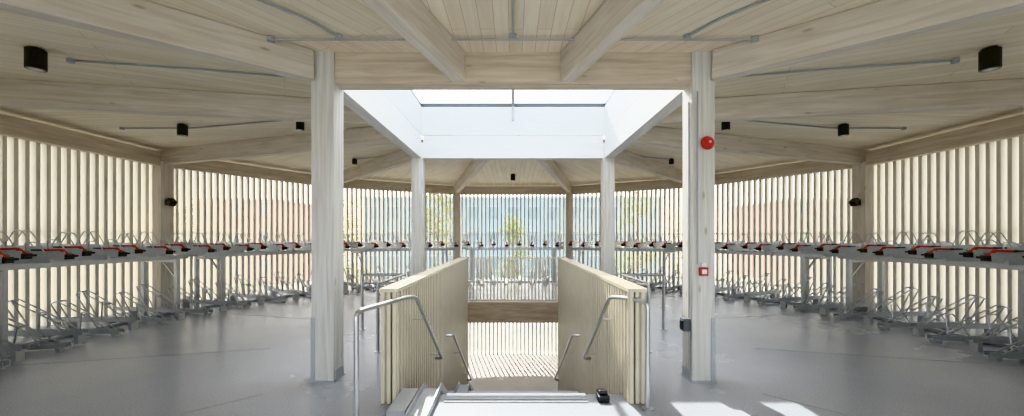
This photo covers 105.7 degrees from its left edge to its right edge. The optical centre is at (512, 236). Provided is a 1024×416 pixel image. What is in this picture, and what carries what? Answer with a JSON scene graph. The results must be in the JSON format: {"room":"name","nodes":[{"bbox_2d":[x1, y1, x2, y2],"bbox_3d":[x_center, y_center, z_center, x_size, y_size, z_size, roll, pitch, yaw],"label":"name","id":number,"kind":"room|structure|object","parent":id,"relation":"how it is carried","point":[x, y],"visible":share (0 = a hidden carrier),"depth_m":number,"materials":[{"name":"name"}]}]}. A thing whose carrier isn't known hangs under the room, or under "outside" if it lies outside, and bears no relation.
{"room":"bicycle parking garage","nodes":[
{"label":"bicycle parking garage","id":0,"kind":"room"},
{"bbox_2d":[352,158,356,164],"bbox_3d":[-4.000,-1.907,9.800,0.120,0.144,0.120,0,0,0],"label":"recessed light","id":1,"kind":"object","parent":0,"point":[354,161],"depth_m":9.76,"materials":[{"name":"black metal"}]},
{"bbox_2d":[0,135,1023,355],"bbox_3d":[0.000,1.230,6.593,17.030,6.500,16.844,0,0,0],"label":"wall","id":2,"kind":"structure","parent":0,"point":[46,190],"depth_m":8.43,"materials":[{"name":"wood"}]},
{"bbox_2d":[0,278,1023,415],"bbox_3d":[0.000,1.850,6.500,17.100,0.500,17.100,0,0,0],"label":"floor","id":3,"kind":"structure","parent":0,"point":[171,384],"depth_m":4.72,"materials":[{"name":"grey concrete"}]},
{"bbox_2d":[0,251,18,370],"bbox_3d":[-6.204,0.746,2.872,2.185,1.709,3.872,0,0,-30],"label":"bicycle rack","id":4,"kind":"object","parent":3,"relation":"on","point":[4,258],"visible":1,"depth_m":4.65,"materials":[{"name":"metal"}]},
{"bbox_2d":[0,230,216,361],"bbox_3d":[-7.186,0.746,6.460,2.185,1.709,3.872,0,0,0],"label":"bicycle rack","id":5,"kind":"object","parent":3,"relation":"on","point":[44,255],"visible":1,"depth_m":6.25,"materials":[{"name":"metal"}]},
{"bbox_2d":[152,161,173,306],"bbox_3d":[-7.727,-0.025,8.571,0.260,3.250,0.260,0,0,15],"label":"post","id":6,"kind":"object","parent":3,"relation":"on","point":[162,175],"visible":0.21,"depth_m":8.47,"materials":[{"name":"beige wood"}]},
{"bbox_2d":[0,113,159,165],"bbox_3d":[-7.727,-1.700,6.500,0.140,0.300,3.861,0,0,0],"label":"beam","id":7,"kind":"structure","parent":6,"relation":"attached to","point":[10,126],"depth_m":6.75,"materials":[{"name":"beige wood"}]},
{"bbox_2d":[165,198,176,205],"bbox_3d":[-7.503,-0.765,8.510,0.206,0.178,0.130,0,0,15],"label":"wall spotlight","id":8,"kind":"object","parent":6,"relation":"attached to","point":[170,201],"visible":1,"depth_m":8.47,"materials":[{"name":"black plastic"}]},
{"bbox_2d":[174,161,310,184],"bbox_3d":[-6.692,-1.700,10.364,0.140,0.300,3.861,0,0,30],"label":"beam","id":9,"kind":"structure","parent":6,"relation":"on","point":[217,167],"depth_m":9.96,"materials":[{"name":"beige wood"}]},
{"bbox_2d":[174,232,350,310],"bbox_3d":[-6.243,0.746,10.059,2.185,1.709,3.872,0,0,30],"label":"bicycle rack","id":10,"kind":"object","parent":3,"relation":"on","point":[225,248],"visible":0.71,"depth_m":9.20,"materials":[{"name":"metal"}]},
{"bbox_2d":[309,318,344,382],"bbox_3d":[-2.105,1.245,4.400,0.290,0.710,0.280,0,0,0],"label":"base","id":11,"kind":"object","parent":3,"relation":"on","point":[339,372],"visible":0.53,"depth_m":4.26,"materials":[{"name":"grey metal"}]},
{"bbox_2d":[311,51,342,380],"bbox_3d":[-2.100,-0.236,4.400,0.250,3.648,0.250,0,0,0],"label":"post","id":12,"kind":"object","parent":3,"relation":"on","point":[326,96],"visible":0.79,"depth_m":4.28,"materials":[{"name":"beige wood"}]},
{"bbox_2d":[343,90,420,157],"bbox_3d":[-2.100,-1.975,6.500,0.200,0.500,3.950,0,0,0],"label":"beam","id":13,"kind":"structure","parent":12,"relation":"attached to","point":[373,106],"depth_m":6.13,"materials":[{"name":"white paint"}]},
{"bbox_2d":[335,52,690,89],"bbox_3d":[0.000,-1.875,4.400,3.950,0.350,0.200,0,0,0],"label":"beam","id":14,"kind":"structure","parent":12,"relation":"attached to","point":[353,70],"depth_m":4.30,"materials":[{"name":"beige wood"}]},
{"bbox_2d":[381,90,644,135],"bbox_3d":[0.000,-2.450,6.500,4.400,0.800,4.400,0,0,0],"label":"skylight","id":15,"kind":"object","parent":14,"relation":"on","point":[428,121],"visible":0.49,"depth_m":8.50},
{"bbox_2d":[410,90,615,119],"bbox_3d":[0.000,-2.758,6.500,4.360,0.416,4.360,0,0,0],"label":"skylight window","id":16,"kind":"structure","parent":15,"relation":"attached to","point":[512,104],"depth_m":8.51,"materials":[{"name":"grey metal"}]},
{"bbox_2d":[359,273,404,352],"bbox_3d":[-1.922,1.114,6.089,0.693,0.972,1.826,0,0,-29],"label":"guard rail","id":17,"kind":"object","parent":3,"relation":"on","point":[397,275],"visible":0.86,"depth_m":5.76,"materials":[{"name":"silver metal"}]},
{"bbox_2d":[343,233,458,291],"bbox_3d":[-3.628,0.746,12.704,3.872,1.709,2.185,0,0,-30],"label":"bicycle rack","id":18,"kind":"object","parent":3,"relation":"on","point":[373,246],"visible":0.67,"depth_m":12.21,"materials":[{"name":"metal"}]},
{"bbox_2d":[411,143,424,275],"bbox_3d":[-2.100,-0.236,8.600,0.250,3.648,0.250,0,0,0],"label":"post","id":19,"kind":"object","parent":3,"relation":"on","point":[417,164],"visible":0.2,"depth_m":8.47,"materials":[{"name":"beige wood"}]},
{"bbox_2d":[423,136,602,159],"bbox_3d":[0.000,-1.975,8.600,3.950,0.500,0.200,0,0,0],"label":"beam","id":20,"kind":"structure","parent":19,"relation":"attached to","point":[434,147],"depth_m":8.50,"materials":[{"name":"white paint"}]},
{"bbox_2d":[453,192,460,259],"bbox_3d":[-2.071,-0.025,14.227,0.260,3.250,0.260,0,0,-15],"label":"post","id":21,"kind":"object","parent":3,"relation":"on","point":[456,196],"visible":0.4,"depth_m":14.11,"materials":[{"name":"beige wood"}]},
{"bbox_2d":[343,179,453,194],"bbox_3d":[-3.864,-1.700,13.192,3.861,0.300,0.140,0,0,-30],"label":"beam","id":22,"kind":"structure","parent":21,"relation":"on","point":[356,184],"depth_m":12.99,"materials":[{"name":"beige wood"}]},
{"bbox_2d":[469,257,556,301],"bbox_3d":[0.000,1.050,9.560,2.160,1.100,0.090,0,0,0],"label":"balustrade","id":23,"kind":"object","parent":3,"relation":"on","point":[470,299],"visible":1,"depth_m":9.54,"materials":[{"name":"beige wood"}]},
{"bbox_2d":[462,234,563,285],"bbox_3d":[-0.040,0.746,13.686,3.872,1.709,2.185,0,0,0],"label":"bicycle rack","id":24,"kind":"object","parent":3,"relation":"on","point":[558,245],"visible":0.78,"depth_m":13.32,"materials":[{"name":"metal"}]},
{"bbox_2d":[444,393,588,402],"bbox_3d":[0.030,1.594,3.849,1.400,0.012,0.202,0,0,0],"label":"stair nosing","id":25,"kind":"structure","parent":3,"relation":"on","point":[448,394],"depth_m":3.83,"materials":[{"name":"white paint"}]},
{"bbox_2d":[565,192,572,259],"bbox_3d":[2.071,-0.025,14.227,0.260,3.250,0.260,0,0,15],"label":"post","id":26,"kind":"object","parent":3,"relation":"on","point":[568,196],"visible":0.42,"depth_m":14.11,"materials":[{"name":"beige wood"}]},
{"bbox_2d":[460,186,565,194],"bbox_3d":[0.000,-1.700,14.227,3.861,0.300,0.140,0,0,0],"label":"beam","id":27,"kind":"structure","parent":26,"relation":"attached to","point":[467,190],"depth_m":14.16,"materials":[{"name":"beige wood"}]},
{"bbox_2d":[596,388,609,402],"bbox_3d":[0.880,1.549,3.831,0.110,0.102,0.182,0,0,0],"label":"shoe","id":28,"kind":"object","parent":3,"relation":"on","point":[602,396],"visible":1,"depth_m":3.77,"materials":[{"name":"black leather"}]},
{"bbox_2d":[601,143,614,275],"bbox_3d":[2.100,-0.236,8.600,0.250,3.648,0.250,0,0,0],"label":"post","id":29,"kind":"object","parent":3,"relation":"on","point":[607,164],"visible":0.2,"depth_m":8.47,"materials":[{"name":"beige wood"}]},
{"bbox_2d":[568,234,682,292],"bbox_3d":[3.559,0.746,12.743,3.872,1.709,2.185,0,0,30],"label":"bicycle rack","id":30,"kind":"object","parent":3,"relation":"on","point":[667,247],"visible":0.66,"depth_m":12.25,"materials":[{"name":"metal"}]},
{"bbox_2d":[621,273,666,352],"bbox_3d":[1.922,1.114,6.089,0.693,0.972,1.826,0,0,29],"label":"guard rail","id":31,"kind":"object","parent":3,"relation":"on","point":[627,275],"visible":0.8,"depth_m":6.68,"materials":[{"name":"silver metal"}]},
{"bbox_2d":[681,318,716,382],"bbox_3d":[2.105,1.245,4.400,0.290,0.710,0.280,0,0,0],"label":"base","id":32,"kind":"object","parent":3,"relation":"on","point":[685,373],"visible":0.55,"depth_m":4.26,"materials":[{"name":"grey metal"}]},
{"bbox_2d":[683,51,714,380],"bbox_3d":[2.100,-0.236,4.400,0.250,3.648,0.250,0,0,0],"label":"post","id":33,"kind":"object","parent":3,"relation":"on","point":[702,288],"visible":0.79,"depth_m":4.28,"materials":[{"name":"beige wood"}]},
{"bbox_2d":[680,317,690,330],"bbox_3d":[1.929,0.980,4.360,0.091,0.140,0.100,0,0,0],"label":"box","id":34,"kind":"object","parent":33,"relation":"attached to","point":[685,323],"visible":1,"depth_m":4.31,"materials":[{"name":"black plastic"}]},
{"bbox_2d":[688,91,698,371],"bbox_3d":[1.996,-0.050,4.296,0.111,3.100,0.022,0,0,40],"label":"conduit","id":35,"kind":"object","parent":33,"relation":"attached to","point":[697,91],"visible":1,"depth_m":4.31,"materials":[{"name":"grey plastic"}]},
{"bbox_2d":[699,262,707,275],"bbox_3d":[2.090,0.352,4.253,0.090,0.145,0.045,0,0,0],"label":"button","id":36,"kind":"object","parent":33,"relation":"attached to","point":[703,270],"visible":1,"depth_m":4.24,"materials":[{"name":"red plastic"}]},
{"bbox_2d":[701,136,713,149],"bbox_3d":[2.130,-1.030,4.230,0.150,0.150,0.090,0,0,0],"label":"bell","id":37,"kind":"object","parent":33,"relation":"attached to","point":[707,142],"visible":1,"depth_m":4.21,"materials":[{"name":"red plastic"}]},
{"bbox_2d":[677,232,851,311],"bbox_3d":[6.204,0.746,10.128,2.185,1.709,3.872,0,0,-30],"label":"bicycle rack","id":38,"kind":"object","parent":3,"relation":"on","point":[806,251],"visible":0.77,"depth_m":9.20,"materials":[{"name":"metal"}]},
{"bbox_2d":[852,161,873,309],"bbox_3d":[7.727,-0.025,8.571,0.260,3.250,0.260,0,0,-15],"label":"post","id":39,"kind":"object","parent":3,"relation":"on","point":[862,175],"visible":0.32,"depth_m":8.47,"materials":[{"name":"beige wood"}]},
{"bbox_2d":[715,161,851,184],"bbox_3d":[6.692,-1.700,10.364,0.140,0.300,3.861,0,0,-30],"label":"beam","id":40,"kind":"structure","parent":39,"relation":"attached to","point":[805,167],"depth_m":9.96,"materials":[{"name":"beige wood"}]},
{"bbox_2d":[849,198,860,205],"bbox_3d":[7.503,-0.765,8.510,0.206,0.178,0.130,0,0,-15],"label":"wall spotlight","id":41,"kind":"object","parent":39,"relation":"attached to","point":[854,201],"visible":1,"depth_m":8.47,"materials":[{"name":"black plastic"}]},
{"bbox_2d":[815,230,1023,361],"bbox_3d":[7.186,0.746,6.540,2.185,1.709,3.872,0,0,0],"label":"bicycle rack","id":42,"kind":"object","parent":3,"relation":"on","point":[1008,256],"visible":1,"depth_m":6.25,"materials":[{"name":"metal"}]},
{"bbox_3d":[7.727,-0.025,4.429,0.260,3.250,0.260,0,0,15],"label":"post","id":43,"kind":"object","parent":3,"relation":"on","visible":0},
{"bbox_2d":[866,114,1023,165],"bbox_3d":[7.727,-1.700,6.500,0.140,0.300,3.861,0,0,0],"label":"beam","id":44,"kind":"structure","parent":43,"relation":"attached to","point":[1010,127],"depth_m":6.78,"materials":[{"name":"beige wood"}]},
{"bbox_2d":[0,0,1023,185],"bbox_3d":[0.000,-2.025,6.500,17.966,0.290,17.966,0,0,0],"label":"ceiling","id":45,"kind":"structure","parent":0,"point":[349,18],"depth_m":4.48,"materials":[{"name":"beige wood"}]},
{"bbox_2d":[24,46,47,72],"bbox_3d":[-4.980,-1.858,4.050,0.160,0.224,0.160,0,0,0],"label":"ceiling light","id":46,"kind":"object","parent":45,"relation":"attached to","point":[35,58],"depth_m":4.01,"materials":[{"name":"black metal"}]},
{"bbox_2d":[0,0,313,82],"bbox_3d":[-3.974,-1.815,2.526,0.145,0.320,4.962,0,1,45],"label":"beam","id":47,"kind":"structure","parent":45,"relation":"attached to","point":[141,21],"depth_m":3.43,"materials":[{"name":"beige wood"}]},
{"bbox_2d":[66,58,282,76],"bbox_3d":[-3.700,-1.984,4.625,2.470,0.105,0.720,0,0,0],"label":"conduit","id":48,"kind":"object","parent":45,"relation":"attached to","point":[69,60],"depth_m":4.50,"materials":[{"name":"grey metal"}]},
{"bbox_2d":[177,123,187,136],"bbox_3d":[-5.750,-1.863,6.750,0.150,0.204,0.150,0,0,0],"label":"recessed light","id":49,"kind":"object","parent":45,"relation":"attached to","point":[182,129],"depth_m":6.70,"materials":[{"name":"black metal"}]},
{"bbox_2d":[0,78,368,124],"bbox_3d":[-5.010,-1.815,5.154,5.826,0.320,0.146,-1,0,-15],"label":"beam","id":50,"kind":"structure","parent":45,"relation":"attached to","point":[14,93],"depth_m":5.15,"materials":[{"name":"beige wood"}]},
{"bbox_2d":[119,121,277,129],"bbox_3d":[-4.650,-1.971,6.635,4.570,0.156,0.640,0,0,0],"label":"conduit","id":51,"kind":"object","parent":45,"relation":"attached to","point":[121,128],"depth_m":6.85,"materials":[{"name":"grey metal"}]},
{"bbox_2d":[156,127,394,164],"bbox_3d":[-5.010,-1.815,7.846,5.826,0.320,0.146,-1,0,15],"label":"beam","id":52,"kind":"structure","parent":45,"relation":"attached to","point":[365,136],"depth_m":7.80,"materials":[{"name":"beige wood"}]},
{"bbox_2d":[256,0,342,40],"bbox_3d":[-2.175,-1.991,3.300,0.920,0.081,1.270,0,0,0],"label":"conduit","id":53,"kind":"object","parent":45,"relation":"attached to","point":[339,37],"depth_m":3.56,"materials":[{"name":"grey metal"}]},
{"bbox_2d":[296,122,304,130],"bbox_3d":[-3.620,-1.915,6.600,0.130,0.204,0.130,0,0,0],"label":"recessed light","id":54,"kind":"object","parent":45,"relation":"attached to","point":[300,126],"depth_m":6.56,"materials":[{"name":"black metal"}]},
{"bbox_2d":[343,149,410,183],"bbox_3d":[-3.974,-1.815,10.474,0.145,0.320,4.962,0,-1,-45],"label":"beam","id":55,"kind":"structure","parent":45,"relation":"attached to","point":[398,158],"depth_m":9.87,"materials":[{"name":"beige wood"}]},
{"bbox_2d":[362,0,464,81],"bbox_3d":[-1.346,-1.815,1.490,0.146,0.320,5.826,0,1,15],"label":"beam","id":56,"kind":"structure","parent":45,"relation":"attached to","point":[411,19],"depth_m":3.41,"materials":[{"name":"beige wood"}]},
{"bbox_2d":[454,160,488,192],"bbox_3d":[-1.346,-1.815,11.510,0.146,0.320,5.826,0,-1,-15],"label":"beam","id":57,"kind":"structure","parent":45,"relation":"attached to","point":[475,166],"depth_m":10.85,"materials":[{"name":"beige wood"}]},
{"bbox_2d":[510,0,515,38],"bbox_3d":[0.000,-1.986,2.450,0.070,0.116,2.970,0,0,0],"label":"conduit","id":58,"kind":"object","parent":45,"relation":"attached to","point":[512,35],"depth_m":3.69,"materials":[{"name":"grey metal"}]},
{"bbox_2d":[537,160,571,192],"bbox_3d":[1.346,-1.815,11.510,0.146,0.320,5.826,0,-1,15],"label":"beam","id":59,"kind":"structure","parent":45,"relation":"attached to","point":[550,166],"depth_m":10.85,"materials":[{"name":"beige wood"}]},
{"bbox_2d":[561,0,663,81],"bbox_3d":[1.346,-1.815,1.490,0.146,0.320,5.826,0,1,-15],"label":"beam","id":60,"kind":"structure","parent":45,"relation":"attached to","point":[613,19],"depth_m":3.41,"materials":[{"name":"beige wood"}]},
{"bbox_2d":[605,90,682,157],"bbox_3d":[2.100,-1.975,6.500,0.200,0.500,3.950,0,0,0],"label":"beam","id":61,"kind":"structure","parent":45,"relation":"attached to","point":[652,106],"depth_m":6.13,"materials":[{"name":"white paint"}]},
{"bbox_2d":[615,149,682,183],"bbox_3d":[3.974,-1.815,10.474,0.145,0.320,4.962,0,-1,45],"label":"beam","id":62,"kind":"structure","parent":45,"relation":"attached to","point":[626,158],"depth_m":9.87,"materials":[{"name":"beige wood"}]},
{"bbox_2d":[721,122,729,130],"bbox_3d":[3.620,-1.915,6.600,0.130,0.204,0.130,0,0,0],"label":"spotlight","id":63,"kind":"object","parent":45,"relation":"attached to","point":[725,126],"depth_m":6.56,"materials":[{"name":"black metal"}]},
{"bbox_2d":[683,0,769,40],"bbox_3d":[2.175,-1.991,3.300,0.920,0.081,1.270,0,0,0],"label":"conduit","id":64,"kind":"object","parent":45,"relation":"attached to","point":[686,37],"depth_m":3.56,"materials":[{"name":"grey metal"}]},
{"bbox_2d":[631,127,869,164],"bbox_3d":[5.010,-1.815,7.846,5.826,0.320,0.146,1,0,-15],"label":"beam","id":65,"kind":"structure","parent":45,"relation":"attached to","point":[656,136],"depth_m":7.80,"materials":[{"name":"beige wood"}]},
{"bbox_2d":[748,121,906,129],"bbox_3d":[4.650,-1.971,6.635,4.570,0.156,0.640,0,0,0],"label":"conduit","id":66,"kind":"object","parent":45,"relation":"attached to","point":[903,128],"depth_m":6.85,"materials":[{"name":"grey metal"}]},
{"bbox_2d":[657,78,1023,124],"bbox_3d":[5.010,-1.815,5.154,5.826,0.320,0.146,1,0,15],"label":"beam","id":67,"kind":"structure","parent":45,"relation":"attached to","point":[1005,93],"depth_m":5.15,"materials":[{"name":"beige wood"}]},
{"bbox_2d":[838,123,848,136],"bbox_3d":[5.750,-1.863,6.750,0.150,0.204,0.150,0,0,0],"label":"spotlight","id":68,"kind":"object","parent":45,"relation":"attached to","point":[843,129],"depth_m":6.70,"materials":[{"name":"black metal"}]},
{"bbox_2d":[743,57,959,76],"bbox_3d":[3.700,-1.984,4.625,2.470,0.105,0.720,0,0,0],"label":"conduit","id":69,"kind":"object","parent":45,"relation":"attached to","point":[954,60],"depth_m":4.50,"materials":[{"name":"grey metal"}]},
{"bbox_2d":[712,0,1023,82],"bbox_3d":[3.974,-1.815,2.526,0.145,0.320,4.962,0,1,-45],"label":"beam","id":70,"kind":"structure","parent":45,"relation":"attached to","point":[883,21],"depth_m":3.43,"materials":[{"name":"beige wood"}]},
{"bbox_2d":[978,46,1001,72],"bbox_3d":[4.980,-1.858,4.050,0.160,0.224,0.160,0,0,0],"label":"spotlight","id":71,"kind":"object","parent":45,"relation":"attached to","point":[990,58],"depth_m":4.01,"materials":[{"name":"black metal"}]},
{"bbox_2d":[468,350,557,390],"bbox_3d":[0.000,4.490,6.500,17.800,0.001,17.800,0,0,0],"label":"floor","id":72,"kind":"structure","parent":0,"point":[496,372],"depth_m":12.95,"materials":[{"name":"concrete"}]},
{"bbox_2d":[379,257,468,403],"bbox_3d":[-1.190,2.491,6.670,0.180,3.998,5.940,0,0,0],"label":"balustrade","id":73,"kind":"object","parent":72,"relation":"on","point":[407,344],"visible":0.94,"depth_m":5.03,"materials":[{"name":"beige wood"}]},
{"bbox_2d":[354,295,471,415],"bbox_3d":[-1.148,2.025,6.217,0.335,2.889,6.303,0,0,0],"label":"stair handrail","id":74,"kind":"object","parent":73,"relation":"attached to","point":[359,311],"visible":0.96,"depth_m":3.30,"materials":[{"name":"silver metal"}]},
{"bbox_2d":[448,391,577,392],"bbox_3d":[0.000,3.162,6.625,2.200,2.796,5.380,0,0,0],"label":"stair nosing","id":75,"kind":"structure","parent":72,"relation":"on","point":[448,391],"depth_m":6.58,"materials":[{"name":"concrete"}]},
{"bbox_2d":[386,381,473,415],"bbox_3d":[-0.917,2.857,6.259,0.366,2.703,5.920,0,0,0],"label":"ramp","id":76,"kind":"object","parent":75,"relation":"on","point":[410,401],"visible":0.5,"depth_m":3.65,"materials":[{"name":"grey metal"}]},
{"bbox_2d":[557,257,646,403],"bbox_3d":[1.190,2.491,6.670,0.180,3.998,5.940,0,0,0],"label":"balustrade","id":77,"kind":"object","parent":72,"relation":"on","point":[618,344],"visible":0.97,"depth_m":5.01,"materials":[{"name":"beige wood"}]},
{"bbox_2d":[554,295,653,411],"bbox_3d":[1.143,2.025,6.457,0.325,2.889,5.823,0,0,0],"label":"stair handrail","id":78,"kind":"object","parent":77,"relation":"attached to","point":[646,407],"visible":0.97,"depth_m":3.61,"materials":[{"name":"silver metal"}]},
{"bbox_2d":[267,36,758,42],"bbox_3d":[0.000,-1.999,3.930,4.970,0.045,0.070,0,0,0],"label":"conduit","id":79,"kind":"object","parent":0,"point":[271,39],"depth_m":3.92,"materials":[{"name":"grey metal"}]},
{"bbox_2d":[669,158,673,164],"bbox_3d":[4.000,-1.907,9.800,0.120,0.144,0.120,0,0,0],"label":"recessed light","id":80,"kind":"object","parent":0,"point":[671,161],"depth_m":9.76,"materials":[{"name":"black metal"}]},
{"label":"outside","id":81,"kind":"structure","parent":0,"visible":0},
{"bbox_2d":[206,255,819,350],"bbox_3d":[0.000,4.600,20.000,160.000,0.100,160.000,0,0,0],"label":"ground","id":82,"kind":"structure","parent":81,"point":[491,324],"depth_m":18.48,"materials":[{"name":"grey concrete"}]},
{"bbox_2d":[206,198,310,282],"bbox_3d":[-27.000,0.375,43.000,8.400,8.350,10.400,0,0,0],"label":"brick building","id":83,"kind":"structure","parent":82,"relation":"on","point":[206,198],"depth_m":38.00,"materials":[{"name":"orange brick"}]},
{"bbox_2d":[344,196,372,283],"bbox_3d":[-9.905,1.111,21.929,4.093,6.883,3.633,0,0,0],"label":"birch tree","id":84,"kind":"object","parent":82,"relation":"on","point":[349,196],"visible":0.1,"depth_m":21.71,"materials":[{"name":"green plant"}]},
{"bbox_2d":[410,193,452,265],"bbox_3d":[-3.988,0.692,20.057,2.765,7.722,3.441,0,0,-40],"label":"birch tree","id":85,"kind":"object","parent":82,"relation":"on","point":[431,193],"visible":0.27,"depth_m":19.95,"materials":[{"name":"green plant"}]},
{"bbox_2d":[488,213,530,277],"bbox_3d":[-0.053,1.378,23.811,2.880,6.351,2.592,0,0,-40],"label":"birch tree","id":86,"kind":"object","parent":82,"relation":"on","point":[518,213],"visible":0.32,"depth_m":23.82,"materials":[{"name":"green plant"}]},
{"bbox_2d":[362,196,663,276],"bbox_3d":[0.000,-0.025,50.000,34.400,9.150,12.400,0,0,0],"label":"office building","id":87,"kind":"structure","parent":82,"relation":"on","point":[491,197],"depth_m":44.00,"materials":[{"name":"white paint"}]},
{"bbox_2d":[615,191,663,279],"bbox_3d":[6.287,0.782,20.570,3.306,7.541,4.508,0,0,0],"label":"birch tree","id":88,"kind":"object","parent":82,"relation":"on","point":[631,191],"visible":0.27,"depth_m":20.12,"materials":[{"name":"green plant"}]},
{"bbox_2d":[667,199,681,280],"bbox_3d":[10.963,1.046,23.963,3.091,7.013,3.262,0,0,18],"label":"birch tree","id":89,"kind":"object","parent":82,"relation":"on","point":[681,199],"visible":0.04,"depth_m":24.20,"materials":[{"name":"green plant"}]},
{"bbox_2d":[731,198,819,282],"bbox_3d":[30.000,0.375,43.000,6.400,8.350,10.400,0,0,0],"label":"brick building","id":90,"kind":"structure","parent":82,"relation":"on","point":[787,198],"depth_m":40.84,"materials":[{"name":"brown brick"}]},
{"bbox_3d":[5.657,-0.025,12.157,0.260,3.250,0.260,0,0,45],"label":"post","id":91,"kind":"object","parent":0,"visible":0},
{"bbox_2d":[572,179,682,194],"bbox_3d":[3.864,-1.700,13.192,3.861,0.300,0.140,0,0,30],"label":"beam","id":92,"kind":"structure","parent":91,"relation":"attached to","point":[655,184],"depth_m":12.99,"materials":[{"name":"beige wood"}]}
]}

